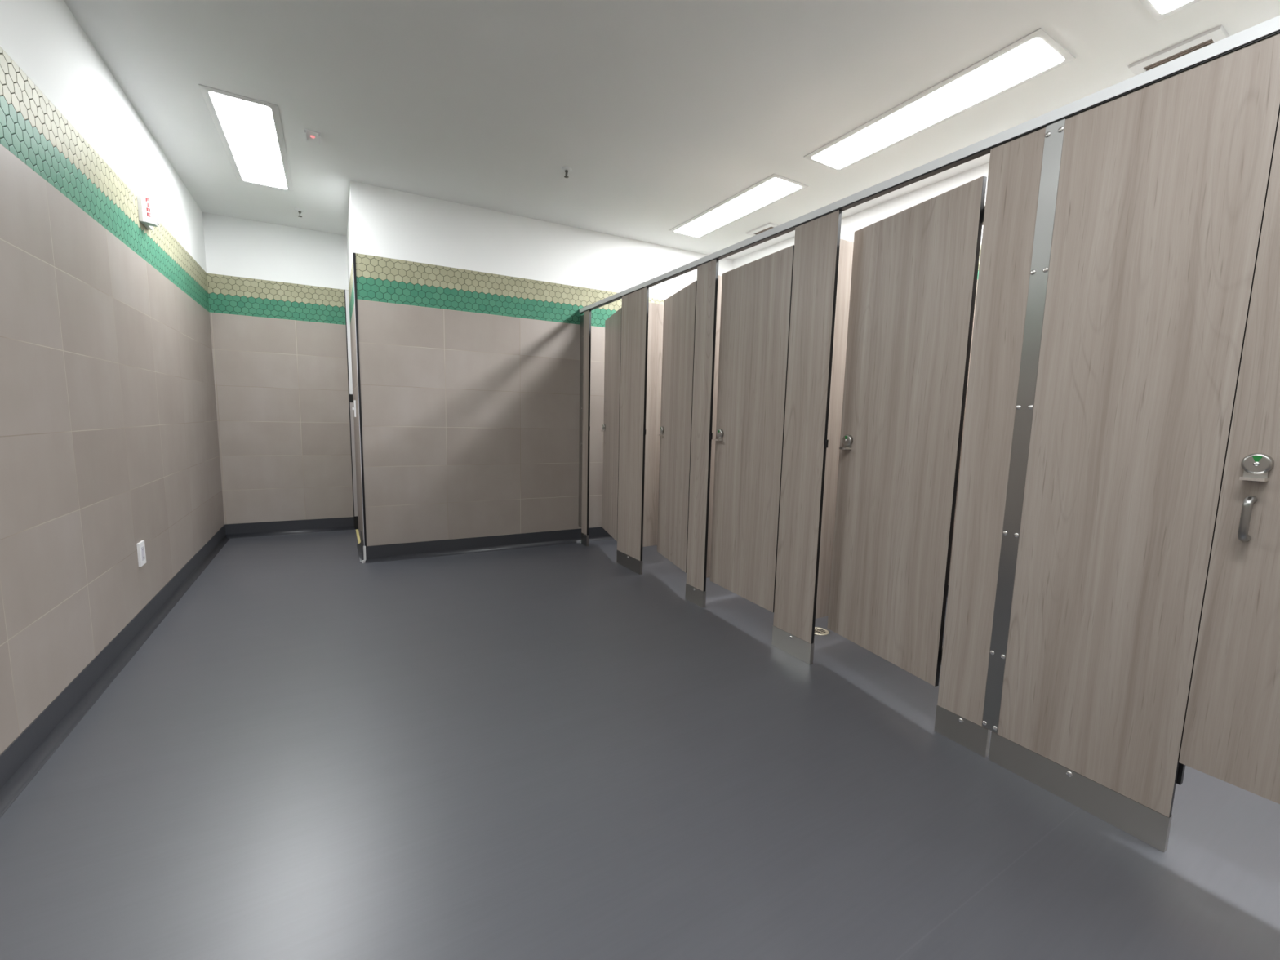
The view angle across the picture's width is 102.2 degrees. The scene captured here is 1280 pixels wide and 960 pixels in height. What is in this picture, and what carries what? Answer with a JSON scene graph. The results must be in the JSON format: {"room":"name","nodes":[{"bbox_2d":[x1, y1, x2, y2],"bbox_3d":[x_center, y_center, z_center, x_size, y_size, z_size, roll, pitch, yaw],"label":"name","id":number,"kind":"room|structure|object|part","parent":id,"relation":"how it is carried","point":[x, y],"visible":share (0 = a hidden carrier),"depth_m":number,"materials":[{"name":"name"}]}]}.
{"room":"public restroom","nodes":[
{"label":"public restroom","id":0,"kind":"room"},
{"bbox_2d":[0,0,224,755],"bbox_3d":[-1.791,-0.428,1.072,0.120,2.918,8.945,-3,8,-30],"label":"wall","id":1,"kind":"structure","parent":0,"point":[109,440],"depth_m":2.24,"materials":[{"name":"tile"}]},
{"bbox_2d":[0,524,230,817],"bbox_3d":[-1.689,0.967,1.163,0.039,0.130,8.685,-3,8,-30],"label":"baseboard","id":2,"kind":"structure","parent":1,"relation":"attached to","point":[20,762],"depth_m":2.10,"materials":[{"name":"plastic"}]},
{"bbox_2d":[136,540,146,566],"bbox_3d":[-2.680,0.395,2.780,0.013,0.124,0.088,-3,8,-30],"label":"power outlet","id":3,"kind":"object","parent":1,"relation":"attached to","point":[140,545],"visible":1,"depth_m":2.76,"materials":[{"name":"white plastic"}]},
{"bbox_2d":[141,546,145,560],"bbox_3d":[-2.676,0.395,2.782,0.004,0.072,0.036,-3,8,-30],"label":"socket","id":4,"kind":"object","parent":3,"relation":"attached to","point":[143,552],"depth_m":2.78,"materials":[{"name":"white plastic"}]},
{"bbox_2d":[137,193,159,230],"bbox_3d":[-2.901,-1.582,3.064,0.072,0.150,0.174,-3,8,-30],"label":"fire alarm","id":5,"kind":"object","parent":1,"relation":"attached to","point":[148,207],"visible":1,"depth_m":3.01,"materials":[{"name":"white plastic"}]},
{"bbox_2d":[202,212,353,524],"bbox_3d":[-3.396,-0.928,5.025,1.250,2.918,0.120,-2,8,-28],"label":"wall","id":6,"kind":"structure","parent":0,"point":[276,292],"depth_m":4.92,"materials":[{"name":"tile"}]},
{"bbox_2d":[225,516,354,538],"bbox_3d":[-3.428,0.466,5.098,1.067,0.130,0.039,-2,8,-28],"label":"baseboard","id":7,"kind":"structure","parent":6,"relation":"attached to","point":[322,525],"depth_m":5.09,"materials":[{"name":"plastic"}]},
{"bbox_2d":[345,289,352,394],"bbox_3d":[-2.905,-1.369,5.158,0.029,1.015,0.016,-3,8,-30],"label":"trim","id":8,"kind":"structure","parent":6,"relation":"attached to","point":[347,300],"depth_m":5.15,"materials":[{"name":"white plastic"}]},
{"bbox_2d":[349,394,353,401],"bbox_3d":[-2.916,-0.827,5.218,0.029,0.075,0.024,-3,8,-30],"label":"trim","id":9,"kind":"structure","parent":6,"relation":"attached to","point":[351,399],"depth_m":5.21,"materials":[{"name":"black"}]},
{"bbox_2d":[350,401,357,515],"bbox_3d":[-2.932,-0.208,5.294,0.029,1.173,0.016,-3,8,-30],"label":"trim","id":10,"kind":"structure","parent":6,"relation":"attached to","point":[353,440],"depth_m":5.29,"materials":[{"name":"grey"}]},
{"bbox_2d":[354,515,358,528],"bbox_3d":[-2.946,0.443,5.368,0.029,0.137,0.020,-3,8,-30],"label":"trim","id":11,"kind":"structure","parent":6,"relation":"attached to","point":[355,517],"depth_m":5.36,"materials":[{"name":"black"}]},
{"bbox_2d":[346,188,364,542],"bbox_3d":[-2.588,-0.881,4.784,0.100,2.918,1.492,-3,8,-30],"label":"wall","id":12,"kind":"structure","parent":0,"point":[348,235],"depth_m":4.57,"materials":[{"name":"paint"}]},
{"bbox_2d":[344,289,355,528],"bbox_3d":[-2.939,-0.683,5.232,0.008,2.404,0.010,-3,8,-30],"label":"trim","id":13,"kind":"structure","parent":12,"relation":"attached to","point":[344,290],"depth_m":5.22,"materials":[{"name":"silver metal"}]},
{"bbox_2d":[352,400,355,417],"bbox_3d":[-2.607,-0.650,4.710,0.026,0.150,0.100,-3,8,-30],"label":"light switch","id":14,"kind":"object","parent":12,"relation":"attached to","point":[354,401],"visible":1,"depth_m":4.67,"materials":[{"name":"white plastic"}]},
{"bbox_2d":[349,186,364,539],"bbox_3d":[-2.224,-0.789,4.071,0.001,2.918,0.117,-3,8,-30],"label":"trim","id":15,"kind":"structure","parent":12,"relation":"attached to","point":[349,186],"depth_m":3.96,"materials":[{"name":"metal"}]},
{"bbox_2d":[356,531,364,562],"bbox_3d":[-2.411,0.565,4.456,0.039,0.130,0.665,-3,8,-30],"label":"baseboard","id":16,"kind":"structure","parent":12,"relation":"attached to","point":[360,546],"depth_m":4.47,"materials":[{"name":"plastic"}]},
{"bbox_2d":[350,180,733,546],"bbox_3d":[-0.591,-0.852,4.938,3.694,2.918,0.120,-2,8,-28],"label":"wall","id":17,"kind":"structure","parent":0,"point":[468,317],"depth_m":4.43,"materials":[{"name":"tile"}]},
{"bbox_2d":[352,252,366,546],"bbox_3d":[-2.192,-0.592,4.045,0.015,2.274,0.007,-3,8,-30],"label":"trim","id":18,"kind":"structure","parent":17,"relation":"attached to","point":[354,258],"depth_m":4.04,"materials":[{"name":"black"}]},
{"bbox_2d":[361,546,365,563],"bbox_3d":[-2.227,0.601,4.169,0.021,0.134,0.039,2,7,3],"label":"trim","id":19,"kind":"structure","parent":17,"relation":"attached to","point":[364,547],"depth_m":4.17,"materials":[{"name":"silver metal"}]},
{"bbox_2d":[364,526,614,563],"bbox_3d":[-0.640,0.544,5.002,3.573,0.130,0.039,-2,8,-28],"label":"baseboard","id":20,"kind":"structure","parent":17,"relation":"attached to","point":[385,553],"depth_m":4.59,"materials":[{"name":"plastic"}]},
{"bbox_2d":[0,528,1279,959],"bbox_3d":[0.241,0.988,2.452,4.909,0.120,9.165,-3,8,-30],"label":"floor","id":21,"kind":"structure","parent":0,"point":[318,752],"depth_m":1.62,"materials":[{"name":"grey plastic"}]},
{"bbox_2d":[355,528,360,543],"bbox_3d":[-2.749,0.553,5.041,0.022,0.004,0.720,-3,8,-30],"label":"floor strip","id":22,"kind":"object","parent":21,"relation":"on","point":[357,530],"visible":0.86,"depth_m":5.03,"materials":[{"name":"yellow"}]},
{"bbox_2d":[578,310,591,546],"bbox_3d":[-0.519,-0.460,4.838,0.029,2.166,0.208,-3,8,-30],"label":"pilaster","id":23,"kind":"object","parent":21,"relation":"on","point":[585,319],"visible":1,"depth_m":4.82,"materials":[{"name":"laminate"}]},
{"bbox_2d":[616,286,648,574],"bbox_3d":[-0.064,-0.359,4.068,0.027,2.166,0.396,-3,8,-30],"label":"pilaster","id":24,"kind":"object","parent":21,"relation":"on","point":[635,305],"visible":1,"depth_m":4.04,"materials":[{"name":"laminate"}]},
{"bbox_2d":[600,307,622,541],"bbox_3d":[-0.252,-0.462,4.498,0.057,1.906,0.631,-1,7,-18],"label":"door","id":25,"kind":"structure","parent":24,"relation":"attached to","point":[611,426],"depth_m":4.48,"materials":[{"name":"laminate"}]},
{"bbox_2d":[642,302,663,546],"bbox_3d":[0.680,-0.444,4.502,1.704,1.940,0.064,-3,8,-30],"label":"divider panel","id":26,"kind":"object","parent":24,"relation":"attached to","point":[655,312],"visible":0.02,"depth_m":4.15,"materials":[{"name":"grey wood"}]},
{"bbox_2d":[579,15,1279,313],"bbox_3d":[1.016,-1.222,2.172,0.039,0.038,6.156,-3,8,-30],"label":"rail","id":27,"kind":"object","parent":24,"relation":"on","point":[1269,28],"visible":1,"depth_m":1.79,"materials":[{"name":"white metal"}]},
{"bbox_2d":[684,258,718,608],"bbox_3d":[0.392,-0.258,3.300,0.027,2.166,0.200,-3,8,-30],"label":"pilaster","id":28,"kind":"object","parent":21,"relation":"on","point":[707,273],"visible":1,"depth_m":3.28,"materials":[{"name":"grey laminate"}]},
{"bbox_2d":[657,280,697,573],"bbox_3d":[0.248,-0.351,3.647,0.057,1.906,0.633,-1,7,-19],"label":"door","id":29,"kind":"structure","parent":28,"relation":"attached to","point":[679,308],"depth_m":3.62,"materials":[{"name":"laminate"}]},
{"bbox_2d":[706,275,722,577],"bbox_3d":[1.135,-0.344,3.735,1.704,1.940,0.064,-3,8,-30],"label":"divider panel","id":30,"kind":"object","parent":28,"relation":"attached to","point":[720,277],"visible":0.02,"depth_m":3.33,"materials":[{"name":"beige laminate"}]},
{"bbox_2d":[771,209,841,664],"bbox_3d":[0.820,-0.164,2.578,0.027,2.166,0.272,-3,8,-30],"label":"pilaster","id":31,"kind":"object","parent":21,"relation":"on","point":[817,241],"visible":1,"depth_m":2.56,"materials":[{"name":"beige laminate"}]},
{"bbox_2d":[710,244,794,612],"bbox_3d":[0.615,-0.259,2.940,0.057,1.906,0.639,-2,8,-28],"label":"door","id":32,"kind":"structure","parent":31,"relation":"attached to","point":[757,295],"depth_m":2.92,"materials":[{"name":"laminate"}]},
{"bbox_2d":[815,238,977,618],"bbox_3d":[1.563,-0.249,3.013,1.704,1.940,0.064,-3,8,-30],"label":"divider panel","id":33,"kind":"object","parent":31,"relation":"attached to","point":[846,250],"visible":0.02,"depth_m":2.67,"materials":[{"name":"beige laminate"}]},
{"bbox_2d":[814,626,829,635],"bbox_3d":[1.041,0.880,3.008,0.116,0.004,0.116,-3,8,-30],"label":"floor drain","id":34,"kind":"object","parent":21,"relation":"on","point":[818,631],"visible":0.74,"depth_m":3.00,"materials":[{"name":"silver metal"}]},
{"bbox_2d":[933,118,1065,757],"bbox_3d":[1.258,-0.069,1.839,0.028,2.170,0.218,-3,8,-30],"label":"pilaster","id":35,"kind":"object","parent":21,"relation":"on","point":[1015,167],"depth_m":1.82,"materials":[{"name":"beige laminate"}]},
{"bbox_2d":[826,175,986,686],"bbox_3d":[1.084,-0.162,2.198,0.057,1.906,0.642,-1,7,-23],"label":"door","id":36,"kind":"structure","parent":35,"relation":"attached to","point":[914,270],"depth_m":2.15,"materials":[{"name":"laminate"}]},
{"bbox_3d":[1.292,-0.115,1.756,0.006,2.058,0.051,-3,8,-30],"label":"cover strip","id":37,"kind":"part","parent":35,"relation":"part of","materials":[{"name":"silver metal"}]},
{"bbox_2d":[988,33,1279,852],"bbox_3d":[1.432,-0.031,1.565,0.047,2.166,0.472,-3,8,-30],"label":"pilaster","id":38,"kind":"object","parent":21,"relation":"on","point":[1163,184],"visible":0.97,"depth_m":1.51,"materials":[{"name":"beige laminate"}]},
{"bbox_2d":[1178,113,1279,804],"bbox_3d":[1.700,-0.065,1.061,0.067,1.806,0.667,-3,8,-32],"label":"door","id":39,"kind":"structure","parent":38,"relation":"attached to","point":[1231,735],"depth_m":1.32,"materials":[{"name":"beige laminate"}]},
{"bbox_3d":[1.541,0.100,1.312,0.046,0.117,0.017,-3,8,-30],"label":"pull handle","id":40,"kind":"part","parent":39,"relation":"part of","materials":[{"name":"silver metal"}]},
{"bbox_2d":[63,0,1279,259],"bbox_3d":[0.313,-2.028,2.099,4.909,0.120,9.165,-3,8,-30],"label":"ceiling","id":41,"kind":"structure","parent":0,"point":[660,113],"depth_m":2.69,"materials":[{"name":"paint"}]},
{"bbox_2d":[198,84,293,191],"bbox_3d":[-2.533,-2.182,3.398,0.348,0.011,1.316,-3,8,-30],"label":"recessed light","id":42,"kind":"object","parent":41,"relation":"in","point":[250,130],"visible":1,"depth_m":3.25,"materials":[{"name":"white plastic"}]},
{"bbox_2d":[294,208,304,217],"bbox_3d":[-2.923,-2.290,4.439,0.072,0.056,0.072,-3,8,-30],"label":"sprinkler","id":43,"kind":"object","parent":41,"relation":"attached to","point":[300,211],"visible":1,"depth_m":4.43,"materials":[{"name":"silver metal"}]},
{"bbox_2d":[303,128,320,145],"bbox_3d":[-2.049,-2.146,3.234,0.084,0.020,0.130,-3,8,-30],"label":"ceiling sensor","id":44,"kind":"object","parent":41,"relation":"attached to","point":[309,135],"visible":1,"depth_m":3.22,"materials":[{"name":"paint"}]},
{"bbox_2d":[561,166,571,177],"bbox_3d":[-0.511,-2.134,3.595,0.072,0.056,0.072,-3,8,-30],"label":"sprinkler","id":45,"kind":"object","parent":41,"relation":"attached to","point":[566,169],"visible":1,"depth_m":3.58,"materials":[{"name":"white metal"}]},
{"bbox_2d":[669,173,808,238],"bbox_3d":[0.746,-2.203,4.234,0.348,0.009,1.316,-3,8,-30],"label":"recessed light","id":46,"kind":"object","parent":41,"relation":"in","point":[774,188],"visible":1,"depth_m":4.10,"materials":[{"name":"white plastic"}]},
{"bbox_2d":[746,222,778,235],"bbox_3d":[1.117,-2.239,4.635,0.170,0.012,0.304,-3,8,-30],"label":"ceiling vent","id":47,"kind":"object","parent":41,"relation":"in","point":[768,226],"visible":0.76,"depth_m":4.60,"materials":[{"name":"white metal"}]},
{"bbox_2d":[754,226,773,234],"bbox_3d":[1.117,-2.239,4.635,0.058,0.008,0.224,-3,8,-30],"label":"grille","id":48,"kind":"object","parent":47,"relation":"attached to","point":[766,228],"depth_m":4.63,"materials":[{"name":"beige metal"}]},
{"bbox_2d":[803,27,1075,171],"bbox_3d":[1.543,-2.025,2.877,0.348,0.009,1.316,-3,8,-30],"label":"recessed light","id":49,"kind":"object","parent":41,"relation":"in","point":[1037,53],"visible":1,"depth_m":2.70,"materials":[{"name":"white plastic"}]},
{"bbox_2d":[1138,0,1200,21],"bbox_3d":[2.357,-1.848,1.521,0.348,0.009,1.316,-3,8,-30],"label":"recessed light","id":50,"kind":"object","parent":41,"relation":"in","point":[1159,10],"visible":1,"depth_m":2.09,"materials":[{"name":"white"}]},
{"bbox_2d":[1149,0,1192,13],"bbox_3d":[2.357,-1.847,1.521,0.277,0.008,1.267,-3,8,-30],"label":"diffuser","id":51,"kind":"object","parent":50,"relation":"attached to","point":[1157,6],"depth_m":2.08,"materials":[{"name":"white"}]},
{"bbox_2d":[1127,24,1229,75],"bbox_3d":[2.458,-1.942,2.360,0.170,0.012,0.304,-3,8,-30],"label":"ceiling vent","id":52,"kind":"object","parent":41,"relation":"in","point":[1217,33],"visible":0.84,"depth_m":2.33,"materials":[{"name":"white metal"}]},
{"bbox_2d":[1143,39,1213,71],"bbox_3d":[2.458,-1.942,2.360,0.058,0.008,0.224,-3,8,-30],"label":"grille","id":53,"kind":"object","parent":52,"relation":"attached to","point":[1205,42],"depth_m":2.35,"materials":[{"name":"beige metal"}]},
{"bbox_2d":[733,162,989,279],"bbox_3d":[2.335,-0.614,3.496,0.120,2.918,8.945,-3,8,-30],"label":"wall","id":54,"kind":"structure","parent":0,"point":[853,223],"depth_m":3.98,"materials":[{"name":"paint"}]}
]}

